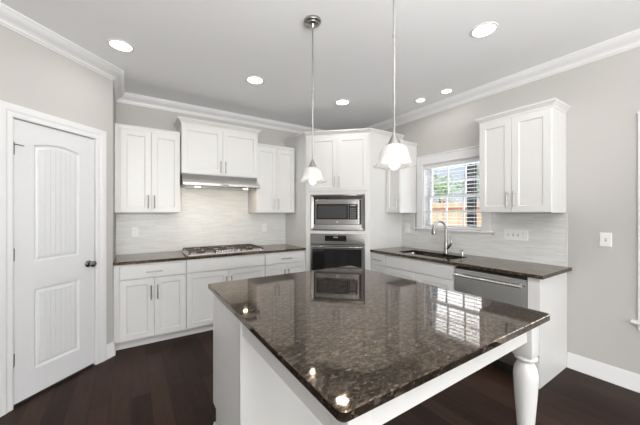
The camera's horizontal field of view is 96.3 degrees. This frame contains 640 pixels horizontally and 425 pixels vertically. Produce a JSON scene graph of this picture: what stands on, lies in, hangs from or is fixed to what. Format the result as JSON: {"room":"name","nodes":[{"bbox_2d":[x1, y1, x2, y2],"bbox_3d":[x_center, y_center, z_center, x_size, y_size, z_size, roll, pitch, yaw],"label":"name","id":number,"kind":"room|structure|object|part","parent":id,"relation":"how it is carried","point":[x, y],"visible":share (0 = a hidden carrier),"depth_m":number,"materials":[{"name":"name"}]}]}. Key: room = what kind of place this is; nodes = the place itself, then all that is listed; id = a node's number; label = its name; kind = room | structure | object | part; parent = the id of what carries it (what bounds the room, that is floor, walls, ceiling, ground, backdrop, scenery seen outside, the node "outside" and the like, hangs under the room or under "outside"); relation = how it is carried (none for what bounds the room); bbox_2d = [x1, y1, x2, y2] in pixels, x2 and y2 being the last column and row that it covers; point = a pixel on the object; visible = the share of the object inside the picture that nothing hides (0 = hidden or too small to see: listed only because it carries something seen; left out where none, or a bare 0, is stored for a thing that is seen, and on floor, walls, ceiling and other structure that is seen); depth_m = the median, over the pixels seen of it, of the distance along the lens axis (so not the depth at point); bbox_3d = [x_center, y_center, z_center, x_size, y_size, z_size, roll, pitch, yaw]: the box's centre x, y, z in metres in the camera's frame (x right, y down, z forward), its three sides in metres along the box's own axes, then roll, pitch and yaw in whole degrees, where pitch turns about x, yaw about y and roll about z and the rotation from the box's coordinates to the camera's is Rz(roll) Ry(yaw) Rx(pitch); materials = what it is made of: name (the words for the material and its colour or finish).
{"room":"kitchen","nodes":[
{"label":"kitchen","id":0,"kind":"room"},
{"bbox_2d":[0,25,115,344],"bbox_3d":[-2.254,-0.003,2.645,0.457,2.820,1.769,0,0,-7],"label":"wall","id":1,"kind":"structure","parent":0,"point":[34,76],"depth_m":2.41,"materials":[{"name":"grey paint"}]},
{"bbox_2d":[0,100,105,416],"bbox_3d":[-2.163,0.315,2.362,0.178,2.185,0.798,0,0,12],"label":"door","id":2,"kind":"structure","parent":1,"relation":"in","point":[53,169],"depth_m":2.29,"materials":[{"name":"white paint"},{"name":"dark metal"}]},
{"bbox_3d":[-2.154,0.887,2.357,0.003,0.538,0.262,0,0,12],"label":"panel","id":3,"kind":"part","parent":2,"relation":"part of","materials":[{"name":"white wood"}]},
{"bbox_3d":[-2.154,-0.088,2.357,0.003,0.848,0.262,0,0,12],"label":"panel","id":4,"kind":"part","parent":2,"relation":"part of","materials":[{"name":"white wood"}]},
{"bbox_3d":[-2.063,0.459,2.588,0.074,0.060,0.060,0,0,12],"label":"knob","id":5,"kind":"part","parent":2,"relation":"part of","materials":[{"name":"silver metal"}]},
{"bbox_2d":[106,340,115,359],"bbox_3d":[-2.052,1.339,2.837,0.055,0.136,0.169,0,0,-12],"label":"baseboard","id":6,"kind":"structure","parent":1,"relation":"attached to","point":[110,348],"depth_m":2.79,"materials":[{"name":"white paint"}]},
{"bbox_2d":[0,2,639,133],"bbox_3d":[0.117,-1.361,-0.139,6.641,0.104,8.639,0,0,-33],"label":"trim","id":7,"kind":"structure","parent":1,"relation":"attached to","point":[10,18],"depth_m":2.81,"materials":[{"name":"white paint"}]},
{"bbox_2d":[116,102,328,233],"bbox_3d":[-2.372,-0.003,3.490,6.801,2.820,0.160,0,0,-33],"label":"wall","id":8,"kind":"structure","parent":0,"point":[128,114],"depth_m":3.65,"materials":[{"name":"grey paint"}]},
{"bbox_2d":[115,123,179,212],"bbox_3d":[-2.027,-0.485,3.389,0.641,0.967,0.384,0,0,-33],"label":"upper cabinet","id":9,"kind":"object","parent":8,"relation":"attached to","point":[147,160],"visible":1,"depth_m":3.25,"materials":[{"name":"white paint"}]},
{"bbox_3d":[-2.051,-0.465,3.197,0.290,0.913,0.020,0,0,-33],"label":"door","id":10,"kind":"part","parent":9,"relation":"part of","materials":[{"name":"white paint"}]},
{"bbox_3d":[-2.037,-0.951,3.404,0.640,0.036,0.345,0,0,-33],"label":"crown","id":11,"kind":"part","parent":9,"relation":"part of","materials":[{"name":"white paint"}]},
{"bbox_3d":[-1.805,-0.465,3.360,0.294,0.913,0.020,0,0,-33],"label":"door","id":12,"kind":"part","parent":9,"relation":"part of","materials":[{"name":"white paint"}]},
{"bbox_2d":[116,188,285,254],"bbox_3d":[-1.477,0.013,3.978,2.212,0.960,0.008,0,0,-33],"label":"tile backsplash","id":13,"kind":"structure","parent":8,"relation":"attached to","point":[206,217],"depth_m":3.88,"materials":[{"name":"white tile"}]},
{"bbox_2d":[131,227,138,236],"bbox_3d":[-2.237,0.229,3.466,0.078,0.122,0.008,0,0,-33],"label":"wall outlet","id":14,"kind":"object","parent":13,"relation":"attached to","point":[134,230],"visible":1,"depth_m":3.46,"materials":[{"name":"white plastic"}]},
{"bbox_2d":[262,224,266,231],"bbox_3d":[-0.851,0.225,4.380,0.078,0.122,0.008,0,0,-33],"label":"wall outlet","id":15,"kind":"object","parent":13,"relation":"attached to","point":[264,226],"visible":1,"depth_m":4.38,"materials":[{"name":"white plastic"}]},
{"bbox_2d":[174,116,260,178],"bbox_3d":[-1.343,-0.804,3.807,1.030,0.658,0.439,0,0,-33],"label":"upper cabinet","id":16,"kind":"object","parent":8,"relation":"attached to","point":[206,147],"visible":0.93,"depth_m":3.62,"materials":[{"name":"white paint"}]},
{"bbox_3d":[-1.443,-0.766,3.533,0.472,0.570,0.020,0,0,-33],"label":"door","id":17,"kind":"part","parent":16,"relation":"part of","materials":[{"name":"white paint"}]},
{"bbox_3d":[-1.346,-1.098,3.812,1.030,0.070,0.425,0,0,-33],"label":"crown","id":18,"kind":"part","parent":16,"relation":"part of","materials":[{"name":"white paint"}]},
{"bbox_3d":[-1.049,-0.766,3.793,0.464,0.570,0.020,0,0,-33],"label":"door","id":19,"kind":"part","parent":16,"relation":"part of","materials":[{"name":"white paint"}]},
{"bbox_2d":[180,173,259,190],"bbox_3d":[-1.323,-0.393,3.779,0.934,0.161,0.492,0,0,-33],"label":"range hood","id":20,"kind":"object","parent":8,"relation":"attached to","point":[191,181],"visible":0.99,"depth_m":3.60,"materials":[{"name":"silver metal"}]},
{"bbox_2d":[248,143,294,212],"bbox_3d":[-0.712,-0.485,4.255,0.597,0.967,0.384,0,0,-33],"label":"upper cabinet","id":21,"kind":"object","parent":8,"relation":"attached to","point":[276,164],"visible":0.89,"depth_m":4.12,"materials":[{"name":"white paint"}]},
{"bbox_3d":[-0.756,-0.465,4.051,0.292,0.913,0.020,0,0,-33],"label":"door","id":22,"kind":"part","parent":21,"relation":"part of","materials":[{"name":"white paint"}]},
{"bbox_3d":[-0.722,-0.951,4.270,0.596,0.036,0.345,0,0,-33],"label":"crown","id":23,"kind":"part","parent":21,"relation":"part of","materials":[{"name":"white paint"}]},
{"bbox_3d":[-0.509,-0.465,4.215,0.294,0.913,0.020,0,0,-33],"label":"door","id":24,"kind":"part","parent":21,"relation":"part of","materials":[{"name":"white paint"}]},
{"bbox_2d":[0,0,639,129],"bbox_3d":[0.117,-1.488,-0.139,7.041,0.150,9.039,0,0,-33],"label":"ceiling","id":25,"kind":"structure","parent":0,"point":[202,53],"depth_m":2.40,"materials":[{"name":"white paint"}]},
{"bbox_2d":[107,38,134,51],"bbox_3d":[-1.678,-1.409,2.418,0.196,0.006,0.196,0,0,-33],"label":"recessed light","id":26,"kind":"object","parent":25,"relation":"in","point":[120,45],"visible":1,"depth_m":2.41,"materials":[{"name":"white paint"}]},
{"bbox_2d":[246,76,263,83],"bbox_3d":[-0.691,-1.409,3.046,0.196,0.006,0.196,0,0,-33],"label":"recessed light","id":27,"kind":"object","parent":25,"relation":"in","point":[250,79],"visible":1,"depth_m":3.04,"materials":[{"name":"white paint"}]},
{"bbox_2d":[299,15,326,184],"bbox_3d":[-0.054,-0.811,2.102,0.204,1.204,0.204,0,0,-11],"label":"pendant light","id":28,"kind":"object","parent":25,"relation":"hanging from","point":[312,174],"visible":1,"depth_m":2.08,"materials":[{"name":"white glass"}]},
{"bbox_3d":[-0.054,-0.869,2.102,0.014,0.978,0.015,0,0,-33],"label":"rod","id":29,"kind":"part","parent":28,"relation":"part of","materials":[{"name":"silver metal"}]},
{"bbox_3d":[-0.054,-0.280,2.102,0.204,0.113,0.204,0,0,34],"label":"lamp shade","id":30,"kind":"part","parent":28,"relation":"part of","materials":[{"name":"white glass"}]},
{"bbox_2d":[335,99,349,104],"bbox_3d":[0.286,-1.409,3.650,0.196,0.006,0.196,0,0,-33],"label":"recessed light","id":31,"kind":"object","parent":25,"relation":"in","point":[340,101],"visible":1,"depth_m":3.65,"materials":[{"name":"white paint"}]},
{"bbox_2d":[373,0,415,169],"bbox_3d":[0.372,-0.815,1.438,0.204,1.196,0.204,0,0,-11],"label":"pendant light","id":32,"kind":"object","parent":25,"relation":"hanging from","point":[394,155],"visible":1,"depth_m":1.42,"materials":[{"name":"white glass"}]},
{"bbox_3d":[0.372,-0.276,1.438,0.058,0.118,0.058,0,0,-33],"label":"light bulb","id":33,"kind":"part","parent":32,"relation":"part of","materials":[{"name":"white glass"}]},
{"bbox_3d":[0.372,-0.873,1.438,0.014,0.970,0.015,0,0,-33],"label":"rod","id":34,"kind":"part","parent":32,"relation":"part of","materials":[{"name":"silver metal"}]},
{"bbox_3d":[0.372,-0.288,1.438,0.204,0.113,0.204,0,0,34],"label":"lamp shade","id":35,"kind":"part","parent":32,"relation":"part of","materials":[{"name":"white glass"}]},
{"bbox_2d":[414,98,426,102],"bbox_3d":[1.257,-1.409,3.586,0.144,0.006,0.144,0,0,-33],"label":"recessed light","id":36,"kind":"object","parent":25,"relation":"in","point":[418,100],"visible":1,"depth_m":3.59,"materials":[{"name":"white paint"}]},
{"bbox_2d":[440,88,452,93],"bbox_3d":[1.465,-1.409,3.321,0.144,0.006,0.144,0,0,-33],"label":"recessed light","id":37,"kind":"object","parent":25,"relation":"in","point":[448,90],"visible":1,"depth_m":3.32,"materials":[{"name":"white paint"}]},
{"bbox_2d":[470,22,498,37],"bbox_3d":[1.267,-1.409,2.214,0.196,0.006,0.196,0,0,-33],"label":"recessed light","id":38,"kind":"object","parent":25,"relation":"in","point":[485,29],"visible":1,"depth_m":2.20,"materials":[{"name":"white paint"}]},
{"bbox_2d":[0,330,639,424],"bbox_3d":[0.033,1.437,-0.195,6.841,0.060,9.039,0,0,-33],"label":"floor","id":39,"kind":"structure","parent":0,"point":[170,381],"depth_m":2.16,"materials":[{"name":"brown wood"}]},
{"bbox_2d":[113,260,185,349],"bbox_3d":[-1.940,0.965,3.279,0.665,0.884,0.664,0,0,-33],"label":"base cabinet","id":40,"kind":"object","parent":39,"relation":"on","point":[149,299],"visible":0.84,"depth_m":3.02,"materials":[{"name":"white paint"}]},
{"bbox_3d":[-1.891,0.995,2.968,0.302,0.616,0.020,0,0,-33],"label":"door","id":41,"kind":"part","parent":40,"relation":"part of","materials":[{"name":"white paint"}]},
{"bbox_3d":[-1.826,1.398,3.106,0.665,0.018,0.012,0,0,-33],"label":"shoe molding","id":42,"kind":"part","parent":40,"relation":"part of","materials":[{"name":"white paint"}]},
{"bbox_3d":[-1.763,0.609,3.053,0.611,0.140,0.020,0,0,-33],"label":"drawer","id":43,"kind":"part","parent":40,"relation":"part of","materials":[{"name":"white paint"}]},
{"bbox_3d":[-1.635,0.995,3.137,0.306,0.616,0.020,0,0,-33],"label":"door","id":44,"kind":"part","parent":40,"relation":"part of","materials":[{"name":"white paint"}]},
{"bbox_2d":[185,253,264,335],"bbox_3d":[-1.270,0.965,3.720,0.938,0.884,0.664,0,0,-33],"label":"base cabinet","id":45,"kind":"object","parent":39,"relation":"on","point":[200,273],"visible":0.46,"depth_m":3.35,"materials":[{"name":"white paint"}]},
{"bbox_3d":[-1.156,1.398,3.547,0.938,0.018,0.012,0,0,-33],"label":"shoe molding","id":46,"kind":"part","parent":45,"relation":"part of","materials":[{"name":"white paint"}]},
{"bbox_3d":[-1.307,0.995,3.353,0.464,0.616,0.020,0,0,-33],"label":"door","id":47,"kind":"part","parent":45,"relation":"part of","materials":[{"name":"white paint"}]},
{"bbox_2d":[113,244,305,265],"bbox_3d":[-1.300,0.508,3.712,2.212,0.030,0.644,0,0,-33],"label":"countertop","id":48,"kind":"structure","parent":45,"relation":"on","point":[125,259],"depth_m":3.33,"materials":[{"name":"brown stone"}]},
{"bbox_2d":[182,244,263,255],"bbox_3d":[-1.260,0.468,3.728,0.926,0.050,0.530,0,0,-33],"label":"gas cooktop","id":49,"kind":"object","parent":48,"relation":"in","point":[208,250],"visible":1,"depth_m":3.63,"materials":[{"name":"silver metal"}]},
{"bbox_3d":[-1.112,0.609,3.481,0.931,0.140,0.020,0,0,-33],"label":"drawer","id":50,"kind":"part","parent":45,"relation":"part of","materials":[{"name":"white paint"}]},
{"bbox_3d":[-0.917,0.995,3.610,0.464,0.616,0.020,0,0,-33],"label":"door","id":51,"kind":"part","parent":45,"relation":"part of","materials":[{"name":"white paint"}]},
{"bbox_2d":[264,250,304,275],"bbox_3d":[-0.625,0.965,4.145,0.605,0.884,0.664,0,0,-33],"label":"base cabinet","id":52,"kind":"object","parent":39,"relation":"on","point":[277,263],"visible":0.34,"depth_m":3.89,"materials":[{"name":"white paint"}]},
{"bbox_3d":[-0.593,0.995,3.824,0.298,0.616,0.020,0,0,-33],"label":"door","id":53,"kind":"part","parent":52,"relation":"part of","materials":[{"name":"white paint"}]},
{"bbox_3d":[-0.467,0.609,3.906,0.598,0.140,0.020,0,0,-33],"label":"drawer","id":54,"kind":"part","parent":52,"relation":"part of","materials":[{"name":"white paint"}]},
{"bbox_3d":[-0.342,0.995,3.989,0.298,0.616,0.020,0,0,-33],"label":"door","id":55,"kind":"part","parent":52,"relation":"part of","materials":[{"name":"white paint"}]},
{"bbox_2d":[283,128,404,270],"bbox_3d":[0.324,0.135,4.379,1.316,2.545,1.318,0,0,-33],"label":"tall cabinet","id":56,"kind":"object","parent":39,"relation":"on","point":[345,158],"visible":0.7,"depth_m":3.97,"materials":[{"name":"white paint"}]},
{"bbox_3d":[0.033,-0.680,3.993,0.414,0.751,0.020,0,0,12],"label":"door","id":57,"kind":"part","parent":56,"relation":"part of","materials":[{"name":"white paint"}]},
{"bbox_2d":[310,233,364,270],"bbox_3d":[0.230,0.643,3.918,0.755,0.712,0.086,0,0,12],"label":"wall oven","id":58,"kind":"object","parent":56,"relation":"in","point":[327,251],"visible":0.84,"depth_m":3.93,"materials":[{"name":"silver metal"}]},
{"bbox_3d":[0.237,0.358,3.950,0.755,0.142,0.021,0,0,12],"label":"control panel","id":59,"kind":"part","parent":58,"relation":"part of","materials":[{"name":"silver metal"}]},
{"bbox_2d":[311,194,364,230],"bbox_3d":[0.235,-0.006,3.944,0.755,0.498,0.032,0,0,12],"label":"microwave","id":60,"kind":"object","parent":56,"relation":"in","point":[340,212],"visible":1,"depth_m":3.93,"materials":[{"name":"silver metal"}]},
{"bbox_3d":[0.233,-0.014,3.941,0.608,0.338,0.018,0,0,12],"label":"door","id":61,"kind":"part","parent":60,"relation":"part of","materials":[{"name":"silver metal"}]},
{"bbox_3d":[0.229,-0.018,3.931,0.572,0.214,0.002,0,0,12],"label":"door glass","id":62,"kind":"part","parent":60,"relation":"part of","materials":[{"name":"black glass"}]},
{"bbox_3d":[0.241,0.119,3.971,0.890,2.375,0.020,0,0,12],"label":"frame","id":63,"kind":"part","parent":56,"relation":"part of","materials":[{"name":"white paint"}]},
{"bbox_3d":[0.280,-1.103,4.165,1.861,0.070,0.498,0,0,12],"label":"crown","id":64,"kind":"part","parent":56,"relation":"part of","materials":[{"name":"white paint"}]},
{"bbox_3d":[0.441,-0.680,3.909,0.414,0.751,0.020,0,0,12],"label":"door","id":65,"kind":"part","parent":56,"relation":"part of","materials":[{"name":"white paint"}]},
{"bbox_2d":[213,294,538,424],"bbox_3d":[0.162,0.965,1.719,1.254,0.884,1.530,0,0,-33],"label":"kitchen island","id":66,"kind":"object","parent":39,"relation":"on","point":[251,386],"visible":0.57,"depth_m":1.48,"materials":[{"name":"white paint"}]},
{"bbox_3d":[0.090,0.966,1.824,1.222,0.882,0.037,0,0,-33],"label":"panel","id":67,"kind":"part","parent":66,"relation":"part of","materials":[{"name":"white paint"}]},
{"bbox_3d":[0.085,0.966,0.816,0.106,0.883,0.106,0,0,-33],"label":"leg","id":68,"kind":"part","parent":66,"relation":"part of","materials":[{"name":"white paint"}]},
{"bbox_2d":[208,266,549,422],"bbox_3d":[0.173,0.508,1.700,1.283,0.030,1.544,0,0,-33],"label":"island countertop","id":69,"kind":"structure","parent":66,"relation":"on","point":[357,339],"depth_m":1.25,"materials":[{"name":"brown stone"}]},
{"bbox_3d":[1.034,0.966,1.441,0.106,0.883,0.106,0,0,-33],"label":"leg","id":70,"kind":"part","parent":66,"relation":"part of","materials":[{"name":"white paint"}]},
{"bbox_2d":[371,252,385,273],"bbox_3d":[1.008,0.965,3.934,0.664,0.884,0.255,0,0,-33],"label":"base cabinet","id":71,"kind":"object","parent":39,"relation":"on","point":[378,260],"visible":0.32,"depth_m":3.76,"materials":[{"name":"white paint"}]},
{"bbox_3d":[0.769,0.609,3.777,0.020,0.140,0.248,0,0,-33],"label":"drawer","id":72,"kind":"part","parent":71,"relation":"part of","materials":[{"name":"white paint"}]},
{"bbox_3d":[0.769,0.995,3.777,0.020,0.616,0.248,0,0,-33],"label":"door","id":73,"kind":"part","parent":71,"relation":"part of","materials":[{"name":"white paint"}]},
{"bbox_2d":[385,254,455,289],"bbox_3d":[1.336,0.965,3.437,0.664,0.884,0.933,0,0,-33],"label":"base cabinet","id":74,"kind":"object","parent":39,"relation":"on","point":[427,272],"visible":0.19,"depth_m":3.20,"materials":[{"name":"white paint"}]},
{"bbox_3d":[0.969,0.995,3.473,0.020,0.616,0.462,0,0,-33],"label":"door","id":75,"kind":"part","parent":74,"relation":"part of","materials":[{"name":"white paint"}]},
{"bbox_3d":[1.097,0.609,3.279,0.020,0.140,0.926,0,0,-33],"label":"drawer","id":76,"kind":"part","parent":74,"relation":"part of","materials":[{"name":"white paint"}]},
{"bbox_3d":[1.225,0.995,3.085,0.020,0.616,0.462,0,0,-33],"label":"door","id":77,"kind":"part","parent":74,"relation":"part of","materials":[{"name":"white paint"}]},
{"bbox_2d":[370,247,571,279],"bbox_3d":[1.480,0.508,3.234,0.646,0.030,1.947,0,0,-33],"label":"countertop","id":78,"kind":"structure","parent":74,"relation":"on","point":[513,267],"depth_m":2.83,"materials":[{"name":"brown stone"}]},
{"bbox_2d":[409,252,458,258],"bbox_3d":[1.323,0.614,3.426,0.360,0.182,0.795,0,0,-33],"label":"sink","id":79,"kind":"object","parent":78,"relation":"in","point":[444,257],"visible":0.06,"depth_m":3.58,"materials":[{"name":"silver metal"}]},
{"bbox_2d":[431,220,451,253],"bbox_3d":[1.476,0.291,3.483,0.235,0.403,0.084,0,0,-2],"label":"faucet","id":80,"kind":"object","parent":78,"relation":"on","point":[446,246],"visible":1,"depth_m":3.48,"materials":[{"name":"silver metal"}]},
{"bbox_3d":[1.460,0.221,3.494,0.176,0.263,0.029,0,0,-2],"label":"spout","id":81,"kind":"part","parent":80,"relation":"part of","materials":[{"name":"silver metal"}]},
{"bbox_3d":[1.561,0.360,3.472,0.079,0.169,0.036,0,0,42],"label":"lever handle","id":82,"kind":"part","parent":80,"relation":"part of","materials":[{"name":"silver metal"}]},
{"bbox_2d":[452,266,527,372],"bbox_3d":[1.756,0.973,2.772,0.678,0.868,0.628,0,0,-33],"label":"dishwasher","id":83,"kind":"object","parent":39,"relation":"on","point":[502,287],"visible":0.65,"depth_m":2.56,"materials":[{"name":"grey metal"}]},
{"bbox_3d":[1.495,0.607,2.600,0.054,0.023,0.596,0,0,-33],"label":"handle","id":84,"kind":"part","parent":83,"relation":"part of","materials":[{"name":"silver metal"}]},
{"bbox_2d":[528,272,566,388],"bbox_3d":[1.988,0.965,2.496,0.608,0.884,0.086,0,0,-33],"label":"end panel","id":85,"kind":"object","parent":39,"relation":"on","point":[549,295],"visible":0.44,"depth_m":2.42,"materials":[{"name":"white paint"}]},
{"bbox_3d":[1.978,1.397,2.489,0.584,0.019,0.086,0,0,-33],"label":"shoe molding","id":86,"kind":"part","parent":85,"relation":"part of","materials":[{"name":"white paint"}]},
{"bbox_2d":[384,47,639,374],"bbox_3d":[2.912,0.022,1.799,0.160,2.870,8.799,0,0,-33],"label":"wall","id":87,"kind":"structure","parent":0,"point":[603,95],"depth_m":2.48,"materials":[{"name":"grey paint"}]},
{"bbox_2d":[386,140,417,212],"bbox_3d":[1.129,-0.485,4.004,0.384,0.967,0.268,0,0,-33],"label":"upper cabinet","id":88,"kind":"object","parent":87,"relation":"attached to","point":[401,184],"visible":0.75,"depth_m":3.93,"materials":[{"name":"white paint"}]},
{"bbox_3d":[1.003,-0.465,3.931,0.020,0.913,0.244,0,0,-33],"label":"door","id":89,"kind":"part","parent":88,"relation":"part of","materials":[{"name":"white paint"}]},
{"bbox_3d":[1.145,-0.951,4.014,0.346,0.036,0.268,0,0,-33],"label":"crown","id":90,"kind":"part","parent":88,"relation":"part of","materials":[{"name":"white paint"}]},
{"bbox_2d":[414,145,494,234],"bbox_3d":[1.682,-0.266,3.627,0.200,1.019,1.055,0,0,-33],"label":"window","id":91,"kind":"structure","parent":87,"relation":"in","point":[472,152],"depth_m":3.74,"materials":[{"name":"white paint"}]},
{"bbox_2d":[425,158,481,229],"bbox_3d":[1.663,-0.221,3.615,0.057,0.838,0.763,0,0,-33],"label":"window blind","id":92,"kind":"object","parent":91,"relation":"attached to","point":[474,160],"visible":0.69,"depth_m":3.59,"materials":[{"name":"white plastic"}]},
{"bbox_3d":[1.499,-0.200,3.863,0.057,0.767,0.002,0,0,-33],"label":"ladder cord","id":93,"kind":"part","parent":92,"relation":"part of","materials":[{"name":"white fabric"}]},
{"bbox_3d":[1.663,0.190,3.615,0.050,0.016,0.761,0,0,-33],"label":"rail","id":94,"kind":"part","parent":92,"relation":"part of","materials":[{"name":"white"}]},
{"bbox_3d":[1.651,0.214,3.607,0.125,0.024,1.055,0,0,-33],"label":"sill","id":95,"kind":"part","parent":91,"relation":"part of","materials":[{"name":"white paint"}]},
{"bbox_3d":[1.746,-0.418,3.670,0.030,0.446,0.769,0,0,-33],"label":"sash","id":96,"kind":"part","parent":91,"relation":"part of","materials":[{"name":"glass"}]},
{"bbox_3d":[1.718,-0.017,3.651,0.030,0.438,0.769,0,0,-33],"label":"sash","id":97,"kind":"part","parent":91,"relation":"part of","materials":[{"name":"white paint"}]},
{"bbox_2d":[402,213,566,266],"bbox_3d":[1.738,0.247,3.425,0.010,0.491,1.912,0,0,-33],"label":"tile backsplash","id":98,"kind":"structure","parent":87,"relation":"attached to","point":[546,243],"depth_m":3.00,"materials":[{"name":"white tile"}]},
{"bbox_2d":[406,224,409,231],"bbox_3d":[1.263,0.217,4.129,0.008,0.122,0.078,0,0,-33],"label":"wall outlet","id":99,"kind":"object","parent":98,"relation":"attached to","point":[407,225],"visible":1,"depth_m":4.12,"materials":[{"name":"white plastic"}]},
{"bbox_2d":[504,229,527,240],"bbox_3d":[2.027,0.226,2.964,0.016,0.111,0.212,0,0,-33],"label":"switch plate","id":100,"kind":"object","parent":98,"relation":"attached to","point":[509,234],"visible":1,"depth_m":2.96,"materials":[{"name":"white plastic"}]},
{"bbox_2d":[475,98,570,212],"bbox_3d":[1.935,-0.485,2.782,0.384,0.967,0.676,0,0,-33],"label":"upper cabinet","id":101,"kind":"object","parent":87,"relation":"attached to","point":[522,150],"visible":1,"depth_m":2.62,"materials":[{"name":"white paint"}]},
{"bbox_3d":[1.728,-0.454,2.830,0.020,0.891,0.294,0,0,-33],"label":"door","id":102,"kind":"part","parent":101,"relation":"part of","materials":[{"name":"white paint"}]},
{"bbox_3d":[1.943,-0.940,2.788,0.362,0.058,0.676,0,0,-33],"label":"crown","id":103,"kind":"part","parent":101,"relation":"part of","materials":[{"name":"white paint"}]},
{"bbox_3d":[1.895,-0.454,2.578,0.020,0.891,0.304,0,0,-33],"label":"door","id":104,"kind":"part","parent":101,"relation":"part of","materials":[{"name":"white paint"}]},
{"bbox_2d":[567,352,639,392],"bbox_3d":[3.759,1.339,0.349,0.022,0.136,5.444,0,0,-33],"label":"baseboard","id":105,"kind":"structure","parent":87,"relation":"attached to","point":[617,376],"depth_m":2.41,"materials":[{"name":"white paint"}]},
{"bbox_2d":[600,232,611,246],"bbox_3d":[2.401,0.225,2.412,0.016,0.118,0.074,0,0,-33],"label":"switch plate","id":106,"kind":"object","parent":87,"relation":"attached to","point":[605,238],"visible":1,"depth_m":2.41,"materials":[{"name":"white plastic"}]},
{"bbox_2d":[631,111,639,330],"bbox_3d":[2.864,0.066,1.835,0.200,1.721,1.172,0,0,-33],"label":"window","id":107,"kind":"structure","parent":87,"relation":"in","point":[633,321],"depth_m":2.25,"materials":[{"name":"white paint"}]},
{"bbox_3d":[2.832,0.859,1.815,0.125,0.024,1.172,0,0,-33],"label":"sill","id":108,"kind":"part","parent":107,"relation":"part of","materials":[{"name":"white paint"}]},
{"bbox_3d":[2.804,0.026,1.796,0.024,1.642,1.112,0,0,-33],"label":"casing","id":109,"kind":"part","parent":107,"relation":"part of","materials":[{"name":"white paint"}]},
{"label":"outside","id":110,"kind":"structure","parent":0,"visible":0},
{"bbox_3d":[18.256,1.832,30.002,56.489,0.150,90.000,0,0,-33],"label":"ground","id":111,"kind":"structure","parent":110,"visible":0},
{"bbox_2d":[433,173,462,202],"bbox_3d":[5.838,-0.141,13.790,1.989,3.803,1.813,0,0,1],"label":"tree","id":112,"kind":"object","parent":111,"relation":"on","point":[440,189],"visible":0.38,"depth_m":13.56,"materials":[{"name":"green plant"}]},
{"bbox_2d":[433,200,481,226],"bbox_3d":[4.950,0.657,9.270,0.160,2.200,18.030,0,0,-33],"label":"wooden fence","id":113,"kind":"object","parent":111,"relation":"on","point":[436,215],"visible":0.02,"depth_m":9.80,"materials":[{"name":"brown wood"}]},
{"bbox_3d":[4.910,-0.138,9.226,0.044,0.090,18.000,0,0,-33],"label":"rail","id":114,"kind":"part","parent":113,"relation":"part of","materials":[{"name":"brown wood"}]},
{"bbox_2d":[452,181,478,201],"bbox_3d":[8.788,-0.107,16.685,2.255,3.736,1.756,0,0,-1],"label":"tree","id":115,"kind":"object","parent":111,"relation":"on","point":[462,181],"visible":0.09,"depth_m":16.61,"materials":[{"name":"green plant"}]},
{"bbox_2d":[467,163,476,226],"bbox_3d":[2.535,0.007,4.785,0.240,3.500,0.240,0,0,-33],"label":"porch post","id":116,"kind":"object","parent":111,"relation":"on","point":[469,199],"visible":0.09,"depth_m":4.75,"materials":[{"name":"grey paint"}]}
]}

